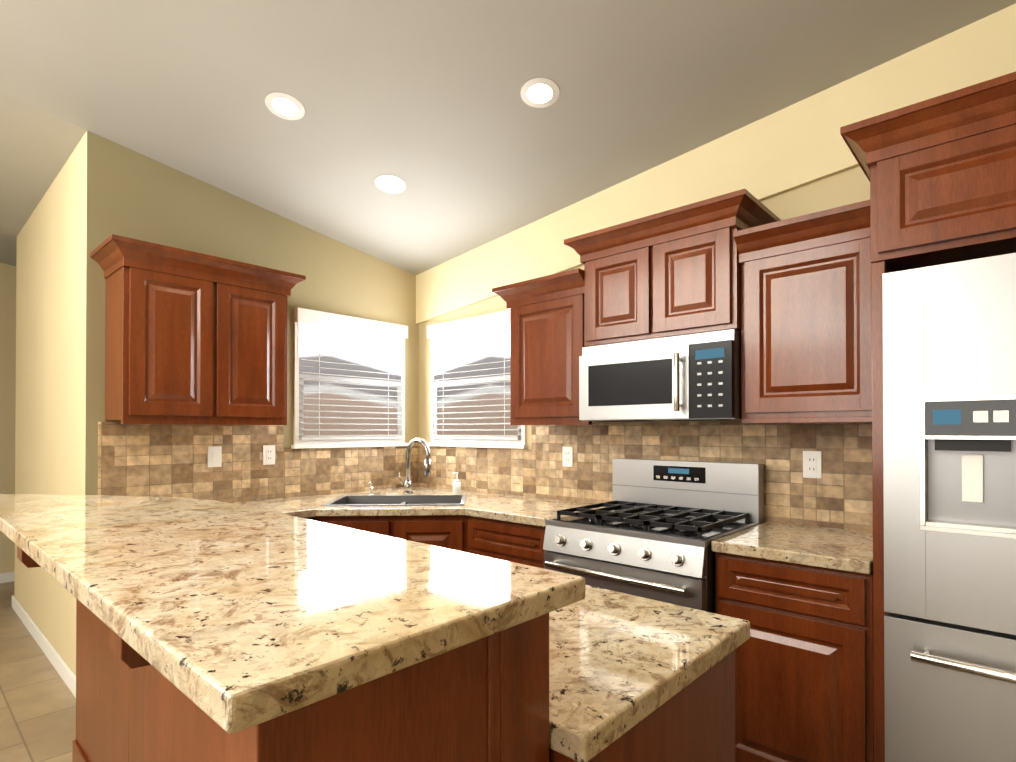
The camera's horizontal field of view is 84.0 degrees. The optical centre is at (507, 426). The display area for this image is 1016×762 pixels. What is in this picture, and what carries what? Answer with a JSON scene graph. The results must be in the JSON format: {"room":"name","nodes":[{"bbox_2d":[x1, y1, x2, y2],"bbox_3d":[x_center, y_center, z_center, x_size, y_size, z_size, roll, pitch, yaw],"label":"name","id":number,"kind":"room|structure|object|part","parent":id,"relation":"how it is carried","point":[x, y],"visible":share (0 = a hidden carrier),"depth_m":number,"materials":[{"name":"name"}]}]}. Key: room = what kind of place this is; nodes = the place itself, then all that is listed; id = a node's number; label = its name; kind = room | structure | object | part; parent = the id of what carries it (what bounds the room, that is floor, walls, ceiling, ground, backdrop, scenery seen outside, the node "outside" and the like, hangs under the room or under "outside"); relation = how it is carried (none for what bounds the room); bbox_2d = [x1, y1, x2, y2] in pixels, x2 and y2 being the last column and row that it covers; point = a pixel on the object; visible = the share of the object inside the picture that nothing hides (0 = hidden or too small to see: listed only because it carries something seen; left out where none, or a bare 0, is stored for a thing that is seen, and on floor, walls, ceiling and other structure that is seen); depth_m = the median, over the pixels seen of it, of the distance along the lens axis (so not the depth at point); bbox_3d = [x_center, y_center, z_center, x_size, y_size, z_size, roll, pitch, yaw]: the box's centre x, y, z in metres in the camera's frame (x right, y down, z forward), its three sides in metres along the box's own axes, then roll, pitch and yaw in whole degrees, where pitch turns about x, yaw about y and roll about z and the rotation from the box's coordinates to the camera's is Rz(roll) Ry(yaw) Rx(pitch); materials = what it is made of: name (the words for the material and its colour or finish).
{"room":"kitchen","nodes":[
{"label":"kitchen","id":0,"kind":"room"},
{"bbox_2d":[0,262,11,572],"bbox_3d":[-5.191,-0.797,4.174,0.150,4.300,6.180,0,-1,42],"label":"wall","id":1,"kind":"structure","parent":0,"point":[5,269],"depth_m":4.94,"materials":[{"name":"paint"}]},
{"bbox_2d":[0,571,14,582],"bbox_3d":[-5.123,1.310,4.111,0.014,0.085,6.200,0,-1,42],"label":"baseboard","id":2,"kind":"structure","parent":1,"relation":"attached to","point":[9,576],"depth_m":4.93,"materials":[{"name":"white wood"}]},
{"bbox_2d":[0,581,75,761],"bbox_3d":[-2.023,1.382,1.287,8.700,0.100,6.500,0,-1,42],"label":"floor","id":3,"kind":"structure","parent":0,"point":[37,710],"depth_m":2.76,"materials":[{"name":"tile"}]},
{"bbox_2d":[17,546,548,761],"bbox_3d":[-0.926,0.790,1.402,2.295,1.086,0.415,0,-1,42],"label":"island base","id":4,"kind":"object","parent":3,"relation":"on","point":[485,699],"visible":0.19,"depth_m":0.72,"materials":[{"name":"brown wood"}]},
{"bbox_2d":[0,494,584,733],"bbox_3d":[-0.834,0.228,1.322,2.117,0.032,0.480,0,-1,42],"label":"countertop","id":5,"kind":"structure","parent":4,"relation":"on","point":[230,618],"depth_m":0.72,"materials":[{"name":"stone"}]},
{"bbox_2d":[315,515,467,552],"bbox_3d":[-0.636,0.911,3.420,1.156,0.872,1.156,0,-1,42],"label":"base cabinet","id":6,"kind":"object","parent":3,"relation":"on","point":[449,532],"visible":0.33,"depth_m":3.00,"materials":[{"name":"brown wood"}]},
{"bbox_2d":[233,438,425,517],"bbox_3d":[-0.922,0.349,3.503,0.630,0.562,1.426,0,-1,42],"label":"countertop","id":7,"kind":"structure","parent":6,"relation":"on","point":[303,505],"depth_m":3.14,"materials":[{"name":"stone"}]},
{"bbox_2d":[368,481,374,494],"bbox_3d":[-0.870,0.390,3.577,0.075,0.090,0.076,0,-1,42],"label":"soap dispenser","id":8,"kind":"object","parent":7,"relation":"on","point":[371,488],"depth_m":3.59,"materials":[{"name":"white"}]},
{"bbox_2d":[398,438,430,494],"bbox_3d":[-0.595,0.252,3.579,0.251,0.366,0.112,0,-1,42],"label":"faucet","id":9,"kind":"object","parent":7,"relation":"on","point":[407,486],"depth_m":3.63,"materials":[{"name":"silver metal"}]},
{"bbox_2d":[313,442,604,526],"bbox_3d":[-0.199,0.369,3.009,1.105,0.516,1.183,0,-1,42],"label":"countertop","id":10,"kind":"structure","parent":6,"relation":"on","point":[406,500],"depth_m":3.18,"materials":[{"name":"stone"}]},
{"bbox_2d":[323,495,465,505],"bbox_3d":[-0.631,0.488,3.306,0.863,0.282,0.863,0,-1,42],"label":"sink","id":11,"kind":"object","parent":10,"relation":"in","point":[346,500],"depth_m":3.51,"materials":[{"name":"black"}]},
{"bbox_2d":[452,472,460,494],"bbox_3d":[-0.329,0.362,3.600,0.052,0.145,0.061,0,-1,42],"label":"soap bottle","id":12,"kind":"object","parent":10,"relation":"on","point":[456,483],"depth_m":3.58,"materials":[{"name":"white plastic"}]},
{"bbox_2d":[468,516,547,568],"bbox_3d":[0.190,0.909,3.038,0.576,0.872,0.607,0,-1,42],"label":"base cabinet","id":13,"kind":"object","parent":3,"relation":"on","point":[511,541],"visible":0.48,"depth_m":2.81,"materials":[{"name":"brown wood"}]},
{"bbox_2d":[549,650,734,761],"bbox_3d":[0.048,0.896,1.210,0.652,0.872,0.592,0,-1,42],"label":"base cabinet","id":14,"kind":"object","parent":3,"relation":"on","point":[694,721],"visible":0.06,"depth_m":1.01,"materials":[{"name":"brown wood"}]},
{"bbox_2d":[229,502,749,761],"bbox_3d":[-0.766,0.443,1.971,2.923,0.040,0.630,0,-1,42],"label":"countertop","id":15,"kind":"structure","parent":14,"relation":"on","point":[620,664],"depth_m":1.02,"materials":[{"name":"stone"}]},
{"bbox_2d":[543,458,763,612],"bbox_3d":[0.640,0.754,2.537,0.748,1.175,0.712,0,-1,42],"label":"range","id":16,"kind":"object","parent":3,"relation":"on","point":[653,529],"visible":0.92,"depth_m":2.44,"materials":[{"name":"silver metal"}]},
{"bbox_2d":[715,552,873,761],"bbox_3d":[1.156,0.902,2.159,0.503,0.872,0.607,0,-1,42],"label":"base cabinet","id":17,"kind":"object","parent":3,"relation":"on","point":[804,672],"visible":0.81,"depth_m":1.91,"materials":[{"name":"brown wood"}]},
{"bbox_2d":[711,521,872,573],"bbox_3d":[1.151,0.444,2.158,0.506,0.040,0.622,0,-1,42],"label":"countertop","id":18,"kind":"structure","parent":17,"relation":"on","point":[838,549],"depth_m":2.03,"materials":[{"name":"stone"}]},
{"bbox_2d":[871,253,1015,761],"bbox_3d":[1.634,0.409,1.585,0.973,1.850,0.841,0,-1,42],"label":"refrigerator","id":19,"kind":"object","parent":3,"relation":"on","point":[949,412],"depth_m":1.53,"materials":[{"name":"silver metal"}]},
{"bbox_3d":[1.363,0.412,1.983,0.036,1.850,0.618,0,-1,42],"label":"fridge side panel","id":20,"kind":"part","parent":19,"relation":"part of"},
{"bbox_2d":[12,130,127,675],"bbox_3d":[-2.837,-0.802,3.566,2.250,4.300,0.150,0,-1,42],"label":"wall","id":21,"kind":"structure","parent":0,"point":[52,342],"depth_m":3.12,"materials":[{"name":"paint"}]},
{"bbox_2d":[12,595,75,697],"bbox_3d":[-2.894,1.305,3.490,2.248,0.085,0.015,0,-1,42],"label":"baseboard","id":22,"kind":"structure","parent":21,"relation":"attached to","point":[62,668],"depth_m":3.30,"materials":[{"name":"white wood"}]},
{"bbox_2d":[98,421,872,531],"bbox_3d":[-0.233,0.207,2.505,3.017,0.468,1.999,0,-1,42],"label":"backsplash","id":23,"kind":"structure","parent":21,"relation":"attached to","point":[818,474],"depth_m":3.08,"materials":[{"name":"tile"}]},
{"bbox_2d":[128,149,419,448],"bbox_3d":[-1.371,-0.801,3.616,0.150,4.300,1.860,0,-1,42],"label":"wall","id":24,"kind":"structure","parent":0,"point":[168,206],"depth_m":3.50,"materials":[{"name":"paint"}]},
{"bbox_2d":[90,234,305,424],"bbox_3d":[-1.591,-0.430,2.962,0.400,0.838,0.913,0,-1,42],"label":"upper cabinet","id":25,"kind":"object","parent":24,"relation":"attached to","point":[193,338],"visible":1,"depth_m":2.79,"materials":[{"name":"brown wood"}]},
{"bbox_2d":[291,307,408,448],"bbox_3d":[-1.036,-0.301,3.829,0.051,0.876,0.880,0,-1,42],"label":"window","id":26,"kind":"structure","parent":24,"relation":"in","point":[327,321],"depth_m":3.80,"materials":[{"name":"white"}]},
{"bbox_2d":[299,326,403,439],"bbox_3d":[-1.032,-0.283,3.825,0.036,0.733,0.786,0,-1,42],"label":"window blinds","id":27,"kind":"object","parent":26,"relation":"attached to","point":[317,437],"visible":0.92,"depth_m":3.78,"materials":[{"name":"grey plastic"}]},
{"bbox_2d":[0,0,1015,274],"bbox_3d":[-2.023,-1.941,1.311,8.700,1.610,6.500,0,-1,42],"label":"ceiling","id":28,"kind":"structure","parent":0,"point":[446,124],"depth_m":2.45,"materials":[{"name":"paint"}]},
{"bbox_2d":[265,92,304,119],"bbox_3d":[-1.013,-1.455,2.565,0.169,0.030,0.169,0,0,33],"label":"recessed light","id":29,"kind":"object","parent":28,"relation":"in","point":[285,104],"depth_m":2.56,"materials":[{"name":"white"}]},
{"bbox_2d":[375,175,405,193],"bbox_3d":[-0.650,-1.343,3.127,0.169,0.030,0.169,0,0,33],"label":"recessed light","id":30,"kind":"object","parent":28,"relation":"in","point":[389,182],"depth_m":3.12,"materials":[{"name":"white"}]},
{"bbox_2d":[520,78,558,107],"bbox_3d":[0.139,-1.447,2.449,0.169,0.030,0.169,0,-1,36],"label":"recessed light","id":31,"kind":"object","parent":28,"relation":"in","point":[539,90],"depth_m":2.44,"materials":[{"name":"white"}]},
{"bbox_2d":[420,166,869,448],"bbox_3d":[0.114,-0.801,3.650,8.700,4.300,0.150,0,-1,42],"label":"wall","id":32,"kind":"structure","parent":0,"point":[851,186],"depth_m":2.53,"materials":[{"name":"paint"}]},
{"bbox_2d":[427,310,527,448],"bbox_3d":[-0.239,-0.301,3.831,0.940,0.876,0.051,0,-1,42],"label":"window","id":33,"kind":"structure","parent":32,"relation":"in","point":[479,325],"depth_m":3.85,"materials":[{"name":"white"}]},
{"bbox_2d":[430,326,520,439],"bbox_3d":[-0.242,-0.283,3.827,0.846,0.733,0.036,0,-1,42],"label":"window blinds","id":34,"kind":"object","parent":33,"relation":"attached to","point":[504,437],"visible":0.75,"depth_m":3.81,"materials":[{"name":"grey plastic"}]},
{"bbox_2d":[492,268,600,424],"bbox_3d":[0.264,-0.396,3.138,0.596,0.773,0.400,0,-1,42],"label":"upper cabinet","id":35,"kind":"object","parent":32,"relation":"attached to","point":[546,329],"visible":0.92,"depth_m":3.00,"materials":[{"name":"brown wood"}]},
{"bbox_2d":[564,189,780,346],"bbox_3d":[0.751,-0.667,2.669,0.882,0.528,0.440,0,-1,42],"label":"upper cabinet","id":36,"kind":"object","parent":32,"relation":"attached to","point":[673,272],"visible":0.94,"depth_m":2.50,"materials":[{"name":"brown wood"}]},
{"bbox_2d":[579,329,740,421],"bbox_3d":[0.745,-0.211,2.659,0.748,0.369,0.453,0,-1,42],"label":"microwave","id":37,"kind":"object","parent":36,"relation":"attached to","point":[693,377],"visible":0.96,"depth_m":2.48,"materials":[{"name":"silver metal"}]},
{"bbox_2d":[416,3,1015,323],"bbox_3d":[1.237,-1.254,2.510,5.200,0.930,0.028,0,-1,42],"label":"wall band","id":38,"kind":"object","parent":32,"relation":"attached to","point":[794,146],"visible":0.67,"depth_m":2.59,"materials":[{"name":"paint"}]},
{"bbox_2d":[733,200,871,422],"bbox_3d":[1.233,-0.402,2.256,0.508,0.773,0.400,0,-1,42],"label":"upper cabinet","id":39,"kind":"object","parent":32,"relation":"attached to","point":[806,320],"visible":0.79,"depth_m":2.15,"materials":[{"name":"brown wood"}]},
{"bbox_2d":[840,72,1015,271],"bbox_3d":[1.693,-0.726,1.633,1.138,0.415,0.705,0,-1,42],"label":"upper cabinet","id":40,"kind":"object","parent":32,"relation":"attached to","point":[939,172],"visible":0.98,"depth_m":1.64,"materials":[{"name":"brown wood"}]}
]}

